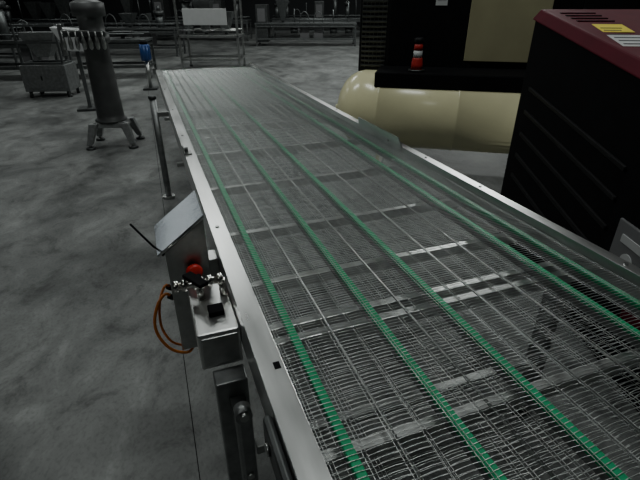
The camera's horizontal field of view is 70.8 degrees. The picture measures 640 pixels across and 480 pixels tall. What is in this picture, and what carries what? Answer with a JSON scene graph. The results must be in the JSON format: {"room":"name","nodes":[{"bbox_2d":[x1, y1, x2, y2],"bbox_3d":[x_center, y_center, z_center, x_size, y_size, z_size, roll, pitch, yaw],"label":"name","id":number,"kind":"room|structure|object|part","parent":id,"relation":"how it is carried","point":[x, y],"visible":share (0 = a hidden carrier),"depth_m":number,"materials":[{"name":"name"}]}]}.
{"room":"factory floor","nodes":[
{"label":"factory floor","id":0,"kind":"room"},
{"bbox_2d":[0,0,14,21],"bbox_3d":[-22.100,-8.573,11.294,0.200,8.000,44.000,0,28,0],"label":"wall","id":1,"kind":"structure","parent":0,"point":[7,1],"depth_m":31.78,"materials":[{"name":"paint"}]},
{"bbox_2d":[0,27,639,479],"bbox_3d":[1.000,-4.956,13.223,46.000,0.200,44.000,0,28,0],"label":"floor","id":2,"kind":"structure","parent":0,"point":[90,390],"depth_m":2.88,"materials":[{"name":"concrete"}]},
{"bbox_2d":[0,27,21,66],"bbox_3d":[-10.200,-6.085,13.188,2.700,1.825,1.096,-1,28,-3],"label":"bottling line","id":3,"kind":"object","parent":2,"relation":"on","point":[13,53],"visible":0.15,"depth_m":13.12,"materials":[{"name":"silver metal"}]},
{"bbox_2d":[0,1,58,69],"bbox_3d":[-7.800,-4.936,10.967,2.100,1.889,0.996,-3,28,-5],"label":"bottling line","id":4,"kind":"object","parent":2,"relation":"on","point":[6,41],"visible":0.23,"depth_m":10.83,"materials":[{"name":"silver metal"}]},
{"bbox_3d":[-7.800,-4.560,11.168,2.100,1.035,0.996,-3,28,-5],"label":"frame","id":5,"kind":"part","parent":4,"relation":"part of","materials":[{"name":"silver metal"}]},
{"bbox_2d":[3,0,78,31],"bbox_3d":[-12.500,-9.446,19.329,5.100,1.977,1.296,0,28,0],"label":"bottling line","id":6,"kind":"object","parent":2,"relation":"on","point":[34,8],"visible":0.34,"depth_m":19.04,"materials":[{"name":"silver metal"}]},
{"bbox_3d":[-12.500,-9.030,19.551,5.100,1.035,1.296,0,28,0],"label":"frame","id":7,"kind":"part","parent":6,"relation":"part of","materials":[{"name":"silver metal"}]},
{"bbox_2d":[9,23,80,97],"bbox_3d":[-5.498,-3.609,9.052,0.860,1.350,0.630,-3,28,-5],"label":"cart","id":8,"kind":"object","parent":2,"relation":"on","point":[42,76],"visible":0.94,"depth_m":8.90,"materials":[{"name":"metal"}]},
{"bbox_2d":[49,26,95,111],"bbox_3d":[-4.195,-2.967,7.838,0.516,1.359,0.448,-8,29,-15],"label":"stand","id":9,"kind":"object","parent":2,"relation":"on","point":[89,107],"visible":0.59,"depth_m":7.79,"materials":[{"name":"silver metal"}]},
{"bbox_2d":[56,0,144,150],"bbox_3d":[-2.800,-2.112,5.787,0.660,1.780,0.580,-4,28,-8],"label":"housing","id":10,"kind":"object","parent":2,"relation":"on","point":[91,34],"visible":1,"depth_m":5.64,"materials":[{"name":"metal"}]},
{"bbox_2d":[64,27,156,77],"bbox_3d":[-5.300,-4.904,11.325,2.000,1.496,0.896,-3,28,-6],"label":"bottling line","id":11,"kind":"object","parent":2,"relation":"on","point":[122,41],"visible":0.25,"depth_m":11.24,"materials":[{"name":"silver metal"}]},
{"bbox_2d":[60,6,185,56],"bbox_3d":[-7.000,-7.402,15.886,4.100,1.611,1.096,0,28,0],"label":"bottling line","id":12,"kind":"object","parent":2,"relation":"on","point":[128,18],"visible":0.58,"depth_m":15.63,"materials":[{"name":"silver metal"}]},
{"bbox_3d":[-7.000,-7.148,16.021,4.100,1.035,1.096,0,28,0],"label":"frame","id":13,"kind":"part","parent":12,"relation":"part of","materials":[{"name":"silver metal"}]},
{"bbox_2d":[139,41,158,90],"bbox_3d":[-3.750,-3.782,9.769,0.300,0.980,0.300,-5,29,-10],"label":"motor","id":14,"kind":"object","parent":2,"relation":"on","point":[144,48],"visible":1,"depth_m":9.64,"materials":[{"name":"paint"}]},
{"bbox_2d":[145,70,199,479],"bbox_3d":[-2.269,-1.323,6.198,0.004,0.001,19.000,-10,30,-17],"label":"joint","id":15,"kind":"object","parent":2,"relation":"on","point":[145,70],"visible":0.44,"depth_m":2.26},
{"bbox_2d":[120,0,251,40],"bbox_3d":[-6.500,-10.900,21.953,6.100,2.073,1.296,0,28,0],"label":"bottling line","id":16,"kind":"object","parent":2,"relation":"on","point":[164,5],"visible":0.49,"depth_m":21.63,"materials":[{"name":"silver metal"}]},
{"bbox_3d":[-6.500,-10.442,22.198,6.100,1.035,1.296,0,28,0],"label":"frame","id":17,"kind":"part","parent":16,"relation":"part of","materials":[{"name":"silver metal"}]},
{"bbox_2d":[173,0,245,68],"bbox_3d":[-3.050,-5.883,12.615,1.700,2.009,0.998,0,28,0],"label":"machine","id":18,"kind":"object","parent":2,"relation":"on","point":[203,14],"visible":0.91,"depth_m":12.25,"materials":[{"name":"silver metal"}]},
{"bbox_3d":[-3.085,-5.962,12.029,1.170,0.400,0.040,0,28,0],"label":"panel","id":19,"kind":"part","parent":18,"relation":"part of","materials":[{"name":"white plastic"}]},
{"bbox_2d":[254,0,356,45],"bbox_3d":[-0.600,-9.348,19.381,4.300,1.755,1.196,0,28,0],"label":"bottling line","id":20,"kind":"object","parent":2,"relation":"on","point":[263,24],"visible":1,"depth_m":19.14,"materials":[{"name":"silver metal"}]},
{"bbox_3d":[-0.600,-9.030,19.551,4.300,1.035,1.196,0,28,0],"label":"frame","id":21,"kind":"part","parent":20,"relation":"part of","materials":[{"name":"silver metal"}]},
{"bbox_2d":[272,0,359,35],"bbox_3d":[1.500,-12.141,24.125,8.100,2.220,1.296,0,28,0],"label":"bottling line","id":22,"kind":"object","parent":2,"relation":"on","point":[319,5],"visible":0.36,"depth_m":23.78,"materials":[{"name":"silver metal"}]},
{"bbox_3d":[1.500,-11.618,24.404,8.100,1.035,1.296,0,28,0],"label":"frame","id":23,"kind":"part","parent":22,"relation":"part of","materials":[{"name":"silver metal"}]},
{"bbox_2d":[148,62,639,479],"bbox_3d":[-0.417,-0.426,3.465,1.532,0.990,7.500,-10,30,-18],"label":"conveyor","id":24,"kind":"object","parent":2,"relation":"on","point":[289,441],"visible":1,"depth_m":1.60,"materials":[{"name":"silver metal"}]},
{"bbox_2d":[129,190,219,353],"bbox_3d":[-0.547,0.152,1.779,0.291,0.610,0.290,-10,30,-18],"label":"control box","id":25,"kind":"object","parent":24,"relation":"attached to","point":[180,236],"visible":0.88,"depth_m":1.67,"materials":[{"name":"silver metal"}]},
{"bbox_3d":[-0.534,-0.068,1.689,0.179,0.138,0.255,-10,30,-18],"label":"sloping lid","id":26,"kind":"part","parent":25,"relation":"part of","materials":[{"name":"silver metal"}]},
{"bbox_3d":[-1.641,-2.415,6.387,1.387,0.150,0.060,-10,30,-18],"label":"plate","id":27,"kind":"part","parent":24,"relation":"part of","materials":[{"name":"silver metal"}]},
{"bbox_2d":[172,271,242,369],"bbox_3d":[-0.383,0.244,1.513,0.179,0.245,0.285,-10,30,-18],"label":"box","id":28,"kind":"object","parent":24,"relation":"attached to","point":[215,322],"visible":1,"depth_m":1.46,"materials":[{"name":"silver metal"}]},
{"bbox_3d":[-0.951,-0.657,3.118,0.100,0.185,7.500,-10,30,-18],"label":"rail","id":29,"kind":"part","parent":24,"relation":"part of","materials":[{"name":"silver metal"}]},
{"bbox_3d":[0.268,-0.896,3.502,0.071,0.185,7.500,-10,30,-18],"label":"rail","id":30,"kind":"part","parent":24,"relation":"part of","materials":[{"name":"silver metal"}]},
{"bbox_2d":[336,0,584,162],"bbox_3d":[1.568,-2.022,5.014,2.670,2.350,1.536,6,29,11],"label":"air compressor","id":31,"kind":"object","parent":2,"relation":"on","point":[475,54],"visible":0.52,"depth_m":4.73,"materials":[{"name":"beige paint"}]},
{"bbox_2d":[408,37,424,71],"bbox_3d":[1.010,-1.915,4.645,0.170,0.325,0.170,0,28,0],"label":"beacon","id":32,"kind":"object","parent":31,"relation":"on","point":[417,61],"visible":1,"depth_m":4.62,"materials":[{"name":"plastic"}]},
{"bbox_3d":[1.489,-1.299,5.011,2.670,1.076,0.832,6,29,11],"label":"air tank","id":33,"kind":"part","parent":31,"relation":"part of","materials":[{"name":"beige metal"}]},
{"bbox_3d":[1.668,-1.481,5.338,2.450,1.090,1.430,6,29,11],"label":"frame","id":34,"kind":"part","parent":31,"relation":"part of","materials":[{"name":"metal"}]},
{"bbox_2d":[497,9,639,413],"bbox_3d":[2.122,-0.297,2.477,1.281,1.693,2.376,0,28,0],"label":"machine","id":35,"kind":"object","parent":2,"relation":"on","point":[573,161],"visible":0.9,"depth_m":2.59,"materials":[{"name":"red paint"}]},
{"bbox_2d":[533,9,639,78],"bbox_3d":[2.126,-0.851,2.181,1.273,0.438,2.376,0,28,0],"label":"hood","id":36,"kind":"object","parent":35,"relation":"attached to","point":[568,43],"depth_m":2.70,"materials":[{"name":"red paint"}]},
{"bbox_2d":[8,0,639,26],"bbox_3d":[1.000,-18.974,30.794,46.000,8.000,0.200,0,28,0],"label":"wall","id":37,"kind":"structure","parent":0,"point":[113,7],"depth_m":31.99,"materials":[{"name":"paint"}]}
]}

